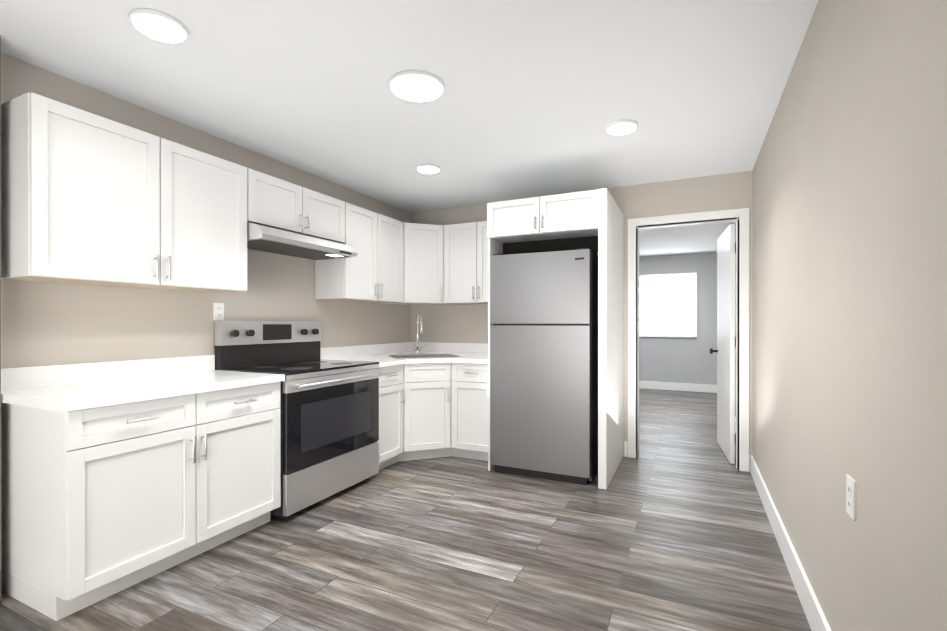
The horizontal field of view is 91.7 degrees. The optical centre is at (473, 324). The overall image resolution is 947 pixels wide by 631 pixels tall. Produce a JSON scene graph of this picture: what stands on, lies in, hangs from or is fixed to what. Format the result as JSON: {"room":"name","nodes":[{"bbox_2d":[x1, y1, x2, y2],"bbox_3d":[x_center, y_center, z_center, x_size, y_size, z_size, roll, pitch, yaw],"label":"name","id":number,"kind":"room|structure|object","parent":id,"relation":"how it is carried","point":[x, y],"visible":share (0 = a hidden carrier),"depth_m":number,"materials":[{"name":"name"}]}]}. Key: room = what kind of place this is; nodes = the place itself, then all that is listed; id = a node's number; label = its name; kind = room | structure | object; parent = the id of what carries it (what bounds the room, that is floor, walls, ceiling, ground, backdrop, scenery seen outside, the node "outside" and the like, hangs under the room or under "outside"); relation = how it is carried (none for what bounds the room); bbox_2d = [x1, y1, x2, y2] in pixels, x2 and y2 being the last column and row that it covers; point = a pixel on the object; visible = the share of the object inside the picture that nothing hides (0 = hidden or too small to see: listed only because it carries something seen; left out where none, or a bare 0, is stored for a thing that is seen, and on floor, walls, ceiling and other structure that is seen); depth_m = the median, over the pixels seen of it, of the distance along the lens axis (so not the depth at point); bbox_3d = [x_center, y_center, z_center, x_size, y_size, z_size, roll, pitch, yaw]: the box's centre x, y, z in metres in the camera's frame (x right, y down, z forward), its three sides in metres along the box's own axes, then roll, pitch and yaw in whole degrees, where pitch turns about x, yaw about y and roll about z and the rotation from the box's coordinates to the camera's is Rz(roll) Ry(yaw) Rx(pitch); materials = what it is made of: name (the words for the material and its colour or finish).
{"room":"kitchen","nodes":[
{"label":"kitchen","id":0,"kind":"room"},
{"bbox_2d":[0,35,0,602],"bbox_3d":[-2.692,-0.021,0.930,0.270,2.450,2.462,0,0,26],"label":"wall","id":1,"kind":"structure","parent":0,"point":[0,318],"depth_m":1.98,"materials":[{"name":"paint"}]},
{"bbox_2d":[1,52,409,367],"bbox_3d":[-0.462,-0.028,5.794,0.100,2.450,8.238,0,0,26],"label":"wall","id":2,"kind":"structure","parent":0,"point":[46,323],"depth_m":2.74,"materials":[{"name":"paint"}]},
{"bbox_2d":[1,92,246,292],"bbox_3d":[-1.782,-0.597,2.486,0.362,0.782,1.055,0,0,26],"label":"upper cabinet","id":3,"kind":"object","parent":2,"relation":"attached to","point":[88,198],"visible":1,"depth_m":2.23,"materials":[{"name":"white wood"}]},
{"bbox_2d":[213,303,223,319],"bbox_3d":[-1.702,-0.084,3.072,0.008,0.116,0.072,0,0,26],"label":"outlet","id":4,"kind":"object","parent":2,"relation":"attached to","point":[218,311],"visible":1,"depth_m":3.07,"materials":[{"name":"white plastic"}]},
{"bbox_2d":[247,168,344,242],"bbox_3d":[-1.360,-0.821,3.368,0.362,0.337,0.898,0,0,26],"label":"upper cabinet","id":5,"kind":"object","parent":2,"relation":"attached to","point":[274,202],"visible":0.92,"depth_m":3.24,"materials":[{"name":"white wood"}]},
{"bbox_2d":[247,222,357,259],"bbox_3d":[-1.316,-0.591,3.346,0.462,0.124,0.896,0,0,26],"label":"range hood","id":6,"kind":"object","parent":5,"relation":"attached to","point":[262,238],"visible":0.81,"depth_m":3.22,"materials":[{"name":"silver metal"}]},
{"bbox_2d":[315,202,402,302],"bbox_3d":[-0.988,-0.600,4.149,0.362,0.782,0.828,0,0,26],"label":"upper cabinet","id":7,"kind":"object","parent":2,"relation":"attached to","point":[372,272],"visible":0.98,"depth_m":3.97,"materials":[{"name":"white wood"}]},
{"bbox_2d":[382,223,450,304],"bbox_3d":[-0.565,-0.602,4.747,0.609,0.780,0.610,0,0,26],"label":"upper cabinet","id":8,"kind":"object","parent":2,"relation":"attached to","point":[423,264],"visible":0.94,"depth_m":4.54,"materials":[{"name":"white wood"}]},
{"bbox_2d":[0,388,810,630],"bbox_3d":[0.542,1.249,3.952,3.500,0.100,10.700,0,0,26],"label":"floor","id":9,"kind":"structure","parent":0,"point":[669,528],"depth_m":2.34,"materials":[{"name":"grey laminate"}]},
{"bbox_2d":[1,382,280,620],"bbox_3d":[-1.649,0.772,2.419,0.662,0.860,1.045,0,0,26],"label":"base cabinet","id":10,"kind":"object","parent":9,"relation":"on","point":[98,504],"visible":0.88,"depth_m":2.04,"materials":[{"name":"white wood"}]},
{"bbox_2d":[1,355,284,411],"bbox_3d":[-1.658,0.271,2.407,0.657,0.138,1.080,0,0,26],"label":"countertop","id":11,"kind":"structure","parent":10,"relation":"on","point":[67,387],"depth_m":2.29,"materials":[{"name":"white stone"}]},
{"bbox_2d":[215,321,381,519],"bbox_3d":[-1.192,0.588,3.289,0.722,1.225,0.900,0,0,26],"label":"stove","id":12,"kind":"object","parent":9,"relation":"on","point":[329,427],"visible":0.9,"depth_m":3.13,"materials":[{"name":"silver metal"}]},
{"bbox_2d":[378,364,404,469],"bbox_3d":[-0.946,0.769,3.889,0.662,0.860,0.375,0,0,26],"label":"base cabinet","id":13,"kind":"object","parent":9,"relation":"on","point":[391,402],"visible":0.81,"depth_m":3.79,"materials":[{"name":"white wood"}]},
{"bbox_2d":[395,363,455,462],"bbox_3d":[-0.518,0.769,4.479,0.927,0.860,1.055,0,0,26],"label":"base cabinet","id":14,"kind":"object","parent":9,"relation":"on","point":[427,418],"visible":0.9,"depth_m":4.02,"materials":[{"name":"white wood"}]},
{"bbox_2d":[320,342,452,367],"bbox_3d":[-0.584,0.268,4.300,0.960,0.138,1.435,0,0,26],"label":"countertop","id":15,"kind":"structure","parent":14,"relation":"on","point":[387,354],"depth_m":4.26,"materials":[{"name":"white stone"}]},
{"bbox_2d":[415,314,426,353],"bbox_3d":[-0.515,0.095,4.480,0.158,0.396,0.203,0,0,26],"label":"faucet","id":16,"kind":"object","parent":15,"relation":"on","point":[417,350],"visible":1,"depth_m":4.52,"materials":[{"name":"silver metal"}]},
{"bbox_2d":[421,342,487,363],"bbox_3d":[0.022,0.268,4.368,0.677,0.138,0.789,0,0,26],"label":"countertop","id":17,"kind":"structure","parent":14,"relation":"on","point":[474,353],"depth_m":4.74,"materials":[{"name":"white stone"}]},
{"bbox_2d":[452,363,487,460],"bbox_3d":[0.143,0.769,4.310,0.412,0.860,0.790,0,0,26],"label":"base cabinet","id":18,"kind":"object","parent":9,"relation":"on","point":[469,410],"visible":0.35,"depth_m":4.01,"materials":[{"name":"white wood"}]},
{"bbox_2d":[490,248,597,484],"bbox_3d":[0.676,0.316,3.930,0.800,1.767,0.841,0,0,26],"label":"fridge","id":19,"kind":"object","parent":9,"relation":"on","point":[544,367],"visible":0.98,"depth_m":3.54,"materials":[{"name":"silver metal"}]},
{"bbox_2d":[487,188,623,488],"bbox_3d":[0.728,0.104,3.939,0.950,2.190,0.954,0,0,26],"label":"surround","id":20,"kind":"object","parent":9,"relation":"on","point":[593,220],"visible":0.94,"depth_m":3.58,"materials":[{"name":"white wood"}]},
{"bbox_2d":[0,0,818,256],"bbox_3d":[0.542,-1.301,3.948,3.500,0.100,10.700,0,0,26],"label":"ceiling","id":21,"kind":"structure","parent":0,"point":[536,98],"depth_m":2.36,"materials":[{"name":"white paint"}]},
{"bbox_2d":[129,8,188,43],"bbox_3d":[-1.306,-1.236,1.913,0.206,0.020,0.206,0,0,26],"label":"recessed light","id":22,"kind":"object","parent":21,"relation":"in","point":[157,25],"visible":0.94,"depth_m":1.89,"materials":[{"name":"white plastic"}]},
{"bbox_2d":[388,70,444,101],"bbox_3d":[-0.296,-1.237,2.400,0.294,0.020,0.294,0,0,26],"label":"recessed light","id":23,"kind":"object","parent":21,"relation":"in","point":[415,86],"visible":1,"depth_m":2.37,"materials":[{"name":"white plastic"}]},
{"bbox_2d":[416,163,440,173],"bbox_3d":[-0.360,-1.239,3.668,0.198,0.020,0.198,0,0,26],"label":"recessed light","id":24,"kind":"object","parent":21,"relation":"in","point":[426,168],"visible":1,"depth_m":3.63,"materials":[{"name":"white plastic"}]},
{"bbox_2d":[605,120,637,135],"bbox_3d":[0.935,-1.238,2.900,0.198,0.020,0.198,0,0,26],"label":"recessed light","id":25,"kind":"object","parent":21,"relation":"in","point":[619,127],"visible":0.98,"depth_m":2.87,"materials":[{"name":"white plastic"}]},
{"bbox_2d":[410,170,752,454],"bbox_3d":[0.805,-0.026,4.501,3.300,2.450,0.120,0,0,26],"label":"wall","id":26,"kind":"structure","parent":0,"point":[459,323],"depth_m":4.15,"materials":[{"name":"paint"}]},
{"bbox_2d":[444,221,487,303],"bbox_3d":[0.095,-0.601,4.568,0.732,0.782,0.362,0,0,26],"label":"upper cabinet","id":27,"kind":"object","parent":26,"relation":"attached to","point":[465,263],"visible":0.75,"depth_m":4.50,"materials":[{"name":"white wood"}]},
{"bbox_2d":[628,208,748,471],"bbox_3d":[1.847,0.126,4.003,0.944,2.147,0.152,0,0,26],"label":"door frame","id":28,"kind":"structure","parent":26,"relation":"attached to","point":[739,217],"depth_m":3.84,"materials":[{"name":"white wood"}]},
{"bbox_2d":[709,224,735,463],"bbox_3d":[2.320,0.166,4.292,0.189,2.050,0.776,0,0,26],"label":"door leaf","id":29,"kind":"structure","parent":26,"relation":"in","point":[726,337],"depth_m":4.11,"materials":[{"name":"white wood"}]},
{"bbox_2d":[639,252,716,384],"bbox_3d":[2.827,-0.033,8.732,3.300,2.450,0.100,0,0,26],"label":"wall","id":30,"kind":"structure","parent":0,"point":[692,360],"depth_m":8.20,"materials":[{"name":"paint"}]},
{"bbox_2d":[639,272,696,336],"bbox_3d":[3.474,-0.342,8.336,1.050,1.150,0.055,0,0,26],"label":"room window","id":31,"kind":"structure","parent":30,"relation":"in","point":[667,305],"depth_m":8.30,"materials":[{"name":"white"}]},
{"bbox_2d":[639,381,716,392],"bbox_3d":[2.802,1.122,8.682,3.240,0.140,0.016,0,0,26],"label":"baseboard","id":32,"kind":"structure","parent":30,"relation":"attached to","point":[710,388],"depth_m":8.25,"materials":[{"name":"white wood"}]},
{"bbox_2d":[732,0,946,630],"bbox_3d":[2.075,-0.025,3.217,0.100,2.450,10.700,0,0,26],"label":"wall","id":33,"kind":"structure","parent":0,"point":[849,309],"depth_m":1.33,"materials":[{"name":"paint"}]},
{"bbox_2d":[749,454,831,630],"bbox_3d":[1.007,1.134,1.125,0.020,0.140,5.799,0,0,26],"label":"baseboard","id":34,"kind":"structure","parent":33,"relation":"attached to","point":[814,613],"depth_m":2.17,"materials":[{"name":"white wood"}]},
{"bbox_2d":[846,474,855,520],"bbox_3d":[1.143,0.523,1.392,0.008,0.116,0.072,0,0,26],"label":"outlet","id":35,"kind":"object","parent":33,"relation":"attached to","point":[850,496],"visible":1,"depth_m":1.38,"materials":[{"name":"white plastic"}]}
]}

